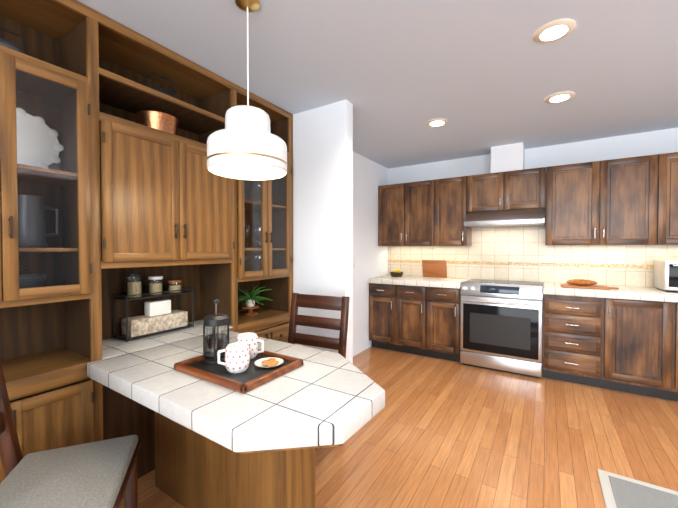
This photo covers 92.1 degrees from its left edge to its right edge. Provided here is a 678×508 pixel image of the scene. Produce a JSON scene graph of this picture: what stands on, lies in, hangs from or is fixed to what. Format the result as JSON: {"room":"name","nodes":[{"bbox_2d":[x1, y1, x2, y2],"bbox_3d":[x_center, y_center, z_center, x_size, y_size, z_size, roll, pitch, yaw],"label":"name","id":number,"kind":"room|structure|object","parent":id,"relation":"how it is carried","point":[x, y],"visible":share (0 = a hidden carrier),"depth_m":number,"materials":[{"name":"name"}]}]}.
{"room":"kitchen","nodes":[
{"label":"kitchen","id":0,"kind":"room"},
{"bbox_2d":[293,99,352,363],"bbox_3d":[-0.351,0.023,2.869,1.030,2.450,0.110,1,1,32],"label":"wall","id":1,"kind":"structure","parent":0,"point":[323,200],"depth_m":2.65,"materials":[{"name":"white paint"}]},
{"bbox_2d":[353,151,387,355],"bbox_3d":[0.104,0.006,3.889,0.100,2.450,2.100,1,1,32],"label":"wall","id":2,"kind":"structure","parent":0,"point":[370,256],"depth_m":4.15,"materials":[{"name":"white paint"}]},
{"bbox_2d":[77,0,677,168],"bbox_3d":[0.164,-1.199,0.854,7.200,0.060,7.600,1,1,32],"label":"ceiling","id":3,"kind":"structure","parent":0,"point":[482,77],"depth_m":2.03,"materials":[{"name":"white paint"}]},
{"bbox_2d":[207,0,286,179],"bbox_3d":[-0.427,-0.782,1.534,0.364,0.794,0.364,1,1,32],"label":"pendant lamp","id":4,"kind":"object","parent":3,"relation":"hanging from","point":[245,144],"visible":1,"depth_m":1.44,"materials":[{"name":"white glass"}]},
{"bbox_2d":[426,118,447,126],"bbox_3d":[0.899,-1.199,2.995,0.196,0.008,0.196,1,1,32],"label":"recessed light","id":5,"kind":"object","parent":3,"relation":"in","point":[439,122],"visible":1,"depth_m":2.97,"materials":[{"name":"beige"}]},
{"bbox_2d":[532,19,575,42],"bbox_3d":[1.141,-1.178,1.738,0.196,0.008,0.196,1,1,32],"label":"recessed light","id":6,"kind":"object","parent":3,"relation":"in","point":[554,31],"visible":1,"depth_m":1.72,"materials":[{"name":"beige"}]},
{"bbox_2d":[544,91,574,103],"bbox_3d":[1.683,-1.190,2.495,0.196,0.008,0.196,1,1,32],"label":"recessed light","id":7,"kind":"object","parent":3,"relation":"in","point":[559,97],"visible":0.94,"depth_m":2.48,"materials":[{"name":"beige"}]},
{"bbox_2d":[119,346,677,507],"bbox_3d":[0.164,1.311,0.896,7.200,0.060,7.600,1,1,32],"label":"floor","id":8,"kind":"structure","parent":0,"point":[437,433],"depth_m":2.16,"materials":[{"name":"brown wood"}]},
{"bbox_2d":[0,361,140,507],"bbox_3d":[-1.019,0.791,1.116,0.519,0.971,0.460,0,1,-21],"label":"chair","id":9,"kind":"object","parent":8,"relation":"on","point":[100,474],"visible":1,"depth_m":1.18,"materials":[{"name":"grey fabric"}]},
{"bbox_2d":[0,0,292,483],"bbox_3d":[-1.123,0.039,2.018,0.438,2.446,2.146,1,1,32],"label":"hutch","id":10,"kind":"object","parent":8,"relation":"on","point":[121,189],"visible":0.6,"depth_m":1.74,"materials":[{"name":"brown wood"}]},
{"bbox_2d":[0,27,24,53],"bbox_3d":[-1.491,-0.922,1.463,0.140,0.164,0.140,1,1,32],"label":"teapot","id":11,"kind":"object","parent":10,"relation":"in","point":[4,42],"visible":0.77,"depth_m":1.45,"materials":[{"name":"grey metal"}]},
{"bbox_2d":[19,274,46,287],"bbox_3d":[-1.498,0.141,1.544,0.180,0.075,0.180,1,1,32],"label":"bowl","id":12,"kind":"object","parent":10,"relation":"in","point":[36,281],"depth_m":1.52,"materials":[{"name":"grey metal"}]},
{"bbox_2d":[18,195,58,247],"bbox_3d":[-1.469,-0.153,1.584,0.130,0.245,0.177,1,1,32],"label":"pitcher","id":13,"kind":"object","parent":10,"relation":"in","point":[27,219],"depth_m":1.53,"materials":[{"name":"grey"}]},
{"bbox_2d":[16,108,63,167],"bbox_3d":[-1.551,-0.560,1.602,0.062,0.321,0.328,1,1,32],"label":"platter","id":14,"kind":"object","parent":10,"relation":"in","point":[22,123],"depth_m":1.65,"materials":[{"name":"white ceramic"}]},
{"bbox_2d":[113,273,193,341],"bbox_3d":[-1.187,0.314,2.119,0.169,0.390,0.429,1,1,32],"label":"stand","id":15,"kind":"object","parent":10,"relation":"on","point":[159,316],"visible":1,"depth_m":2.07,"materials":[{"name":"black metal"}]},
{"bbox_2d":[136,111,178,134],"bbox_3d":[-1.126,-0.775,2.039,0.234,0.140,0.234,1,1,32],"label":"copper pot","id":16,"kind":"object","parent":10,"relation":"in","point":[164,122],"visible":0.58,"depth_m":1.95,"materials":[{"name":"orange metal"}]},
{"bbox_2d":[140,72,176,98],"bbox_3d":[-1.127,-1.020,2.034,0.192,0.200,0.235,1,1,32],"label":"kettle","id":17,"kind":"object","parent":10,"relation":"in","point":[165,91],"visible":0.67,"depth_m":2.00,"materials":[{"name":"grey metal"}]},
{"bbox_2d":[237,180,272,270],"bbox_3d":[-0.776,-0.229,2.709,0.205,0.776,0.493,1,1,32],"label":"glassware","id":18,"kind":"object","parent":10,"relation":"in","point":[246,227],"depth_m":2.79,"materials":[{"name":"clear glass"}]},
{"bbox_2d":[238,286,271,315],"bbox_3d":[-0.709,0.390,2.687,0.361,0.218,0.363,1,1,32],"label":"potted plant","id":19,"kind":"object","parent":10,"relation":"on","point":[250,300],"visible":0.96,"depth_m":2.69,"materials":[{"name":"green plant"}]},
{"bbox_2d":[87,329,384,507],"bbox_3d":[-0.438,0.895,1.533,1.326,0.750,0.790,1,1,32],"label":"dining table","id":20,"kind":"object","parent":8,"relation":"on","point":[217,446],"visible":0.9,"depth_m":1.33,"materials":[{"name":"tile"}]},
{"bbox_2d":[174,349,303,393],"bbox_3d":[-0.454,0.505,1.496,0.460,0.030,0.360,1,1,32],"label":"serving tray","id":21,"kind":"object","parent":20,"relation":"on","point":[252,376],"visible":0.79,"depth_m":1.40,"materials":[{"name":"brown wood"}]},
{"bbox_2d":[203,299,228,363],"bbox_3d":[-0.598,0.359,1.561,0.151,0.291,0.115,1,1,32],"label":"press","id":22,"kind":"object","parent":21,"relation":"on","point":[213,343],"visible":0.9,"depth_m":1.51,"materials":[{"name":"glass"}]},
{"bbox_2d":[217,342,249,373],"bbox_3d":[-0.448,0.451,1.426,0.126,0.110,0.110,1,1,32],"label":"mug","id":23,"kind":"object","parent":21,"relation":"on","point":[237,357],"visible":1,"depth_m":1.38,"materials":[{"name":"white ceramic"}]},
{"bbox_2d":[236,333,263,358],"bbox_3d":[-0.435,0.449,1.583,0.136,0.110,0.110,1,1,32],"label":"mug","id":24,"kind":"object","parent":21,"relation":"on","point":[251,340],"visible":0.75,"depth_m":1.57,"materials":[{"name":"white ceramic"}]},
{"bbox_2d":[254,357,283,367],"bbox_3d":[-0.319,0.495,1.493,0.130,0.020,0.130,1,1,32],"label":"plate","id":25,"kind":"object","parent":21,"relation":"on","point":[269,362],"visible":1,"depth_m":1.49,"materials":[{"name":"white ceramic"}]},
{"bbox_2d":[288,293,349,450],"bbox_3d":[-0.242,0.775,2.118,0.460,0.971,0.519,0,1,26],"label":"chair","id":26,"kind":"object","parent":8,"relation":"on","point":[341,304],"visible":0.23,"depth_m":2.28,"materials":[{"name":"brown wood"}]},
{"bbox_2d":[369,283,460,361],"bbox_3d":[1.013,0.792,4.172,1.139,0.868,0.649,1,1,32],"label":"base cabinet","id":27,"kind":"object","parent":8,"relation":"on","point":[421,320],"visible":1,"depth_m":3.90,"materials":[{"name":"brown wood"}]},
{"bbox_2d":[368,275,469,288],"bbox_3d":[1.020,0.344,4.173,1.140,0.060,0.628,1,1,32],"label":"countertop","id":28,"kind":"structure","parent":27,"relation":"on","point":[429,281],"depth_m":3.97,"materials":[{"name":"tile"}]},
{"bbox_2d":[390,269,402,276],"bbox_3d":[0.788,0.257,4.465,0.180,0.100,0.180,1,1,32],"label":"fruit basket","id":29,"kind":"object","parent":28,"relation":"on","point":[397,273],"visible":1,"depth_m":4.40,"materials":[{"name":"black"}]},
{"bbox_2d":[422,260,446,277],"bbox_3d":[1.264,0.196,4.336,0.320,0.232,0.060,1,1,32],"label":"cutting board","id":30,"kind":"object","parent":28,"relation":"on","point":[434,268],"visible":0.98,"depth_m":4.32,"materials":[{"name":"brown wood"}]},
{"bbox_2d":[460,279,542,377],"bbox_3d":[1.814,0.771,3.641,0.771,0.927,0.683,1,1,32],"label":"range","id":31,"kind":"object","parent":8,"relation":"on","point":[501,325],"visible":1,"depth_m":3.40,"materials":[{"name":"silver metal"}]},
{"bbox_2d":[543,294,614,389],"bbox_3d":[2.384,0.806,3.318,0.528,0.868,0.617,1,1,32],"label":"base cabinet","id":32,"kind":"object","parent":8,"relation":"on","point":[579,331],"depth_m":3.05,"materials":[{"name":"brown wood"}]},
{"bbox_2d":[543,282,677,302],"bbox_3d":[3.295,0.368,2.724,2.698,0.060,0.628,1,1,32],"label":"countertop","id":33,"kind":"structure","parent":32,"relation":"on","point":[640,293],"depth_m":2.96,"materials":[{"name":"tile"}]},
{"bbox_2d":[560,279,618,289],"bbox_3d":[2.436,0.290,3.191,0.450,0.078,0.220,1,1,32],"label":"board","id":34,"kind":"object","parent":33,"relation":"on","point":[581,283],"visible":1,"depth_m":3.17,"materials":[{"name":"brown wood"}]},
{"bbox_2d":[653,259,677,291],"bbox_3d":[3.144,0.196,2.876,0.480,0.276,0.388,1,1,32],"label":"toaster oven","id":35,"kind":"object","parent":33,"relation":"on","point":[665,277],"visible":1,"depth_m":2.87,"materials":[{"name":"silver metal"}]},
{"bbox_2d":[597,469,677,507],"bbox_3d":[1.583,1.269,1.225,0.860,0.012,1.080,1,1,32],"label":"rug","id":36,"kind":"object","parent":8,"relation":"on","point":[619,491],"visible":1,"depth_m":1.71,"materials":[{"name":"grey fabric"}]},
{"bbox_2d":[615,299,677,400],"bbox_3d":[2.772,0.810,3.071,0.529,0.868,0.617,1,1,32],"label":"base cabinet","id":37,"kind":"object","parent":8,"relation":"on","point":[627,345],"depth_m":2.81,"materials":[{"name":"brown wood"}]},
{"bbox_2d":[388,128,677,361],"bbox_3d":[2.815,0.016,3.288,5.320,2.450,0.400,1,1,32],"label":"wall","id":38,"kind":"structure","parent":0,"point":[511,157],"depth_m":3.62,"materials":[{"name":"white paint"}]},
{"bbox_2d":[378,176,471,245],"bbox_3d":[1.092,-0.516,4.269,1.144,0.820,0.364,1,1,32],"label":"upper cabinet","id":39,"kind":"object","parent":38,"relation":"attached to","point":[427,213],"visible":1,"depth_m":4.11,"materials":[{"name":"brown wood"}]},
{"bbox_2d":[464,208,544,227],"bbox_3d":[1.873,-0.398,3.698,0.776,0.172,0.490,1,1,32],"label":"range hood","id":40,"kind":"object","parent":38,"relation":"attached to","point":[515,218],"visible":0.96,"depth_m":3.54,"materials":[{"name":"silver metal"}]},
{"bbox_2d":[467,167,545,212],"bbox_3d":[1.907,-0.703,3.747,0.782,0.428,0.364,1,1,32],"label":"upper cabinet","id":41,"kind":"object","parent":38,"relation":"attached to","point":[514,190],"visible":1,"depth_m":3.60,"materials":[{"name":"brown wood"}]},
{"bbox_2d":[388,211,677,287],"bbox_3d":[2.825,0.079,3.397,5.019,1.120,0.008,1,1,32],"label":"backsplash","id":42,"kind":"structure","parent":38,"relation":"attached to","point":[516,253],"depth_m":3.77,"materials":[{"name":"tile"}]},
{"bbox_2d":[545,153,668,244],"bbox_3d":[2.634,-0.500,3.307,0.913,0.820,0.331,1,1,32],"label":"upper cabinet","id":43,"kind":"object","parent":38,"relation":"attached to","point":[629,201],"depth_m":3.14,"materials":[{"name":"brown wood"}]},
{"bbox_2d":[669,152,677,244],"bbox_3d":[3.340,-0.492,2.857,0.999,0.820,0.331,1,1,32],"label":"upper cabinet","id":44,"kind":"object","parent":38,"relation":"attached to","point":[673,157],"depth_m":2.90,"materials":[{"name":"brown wood"}]}
]}

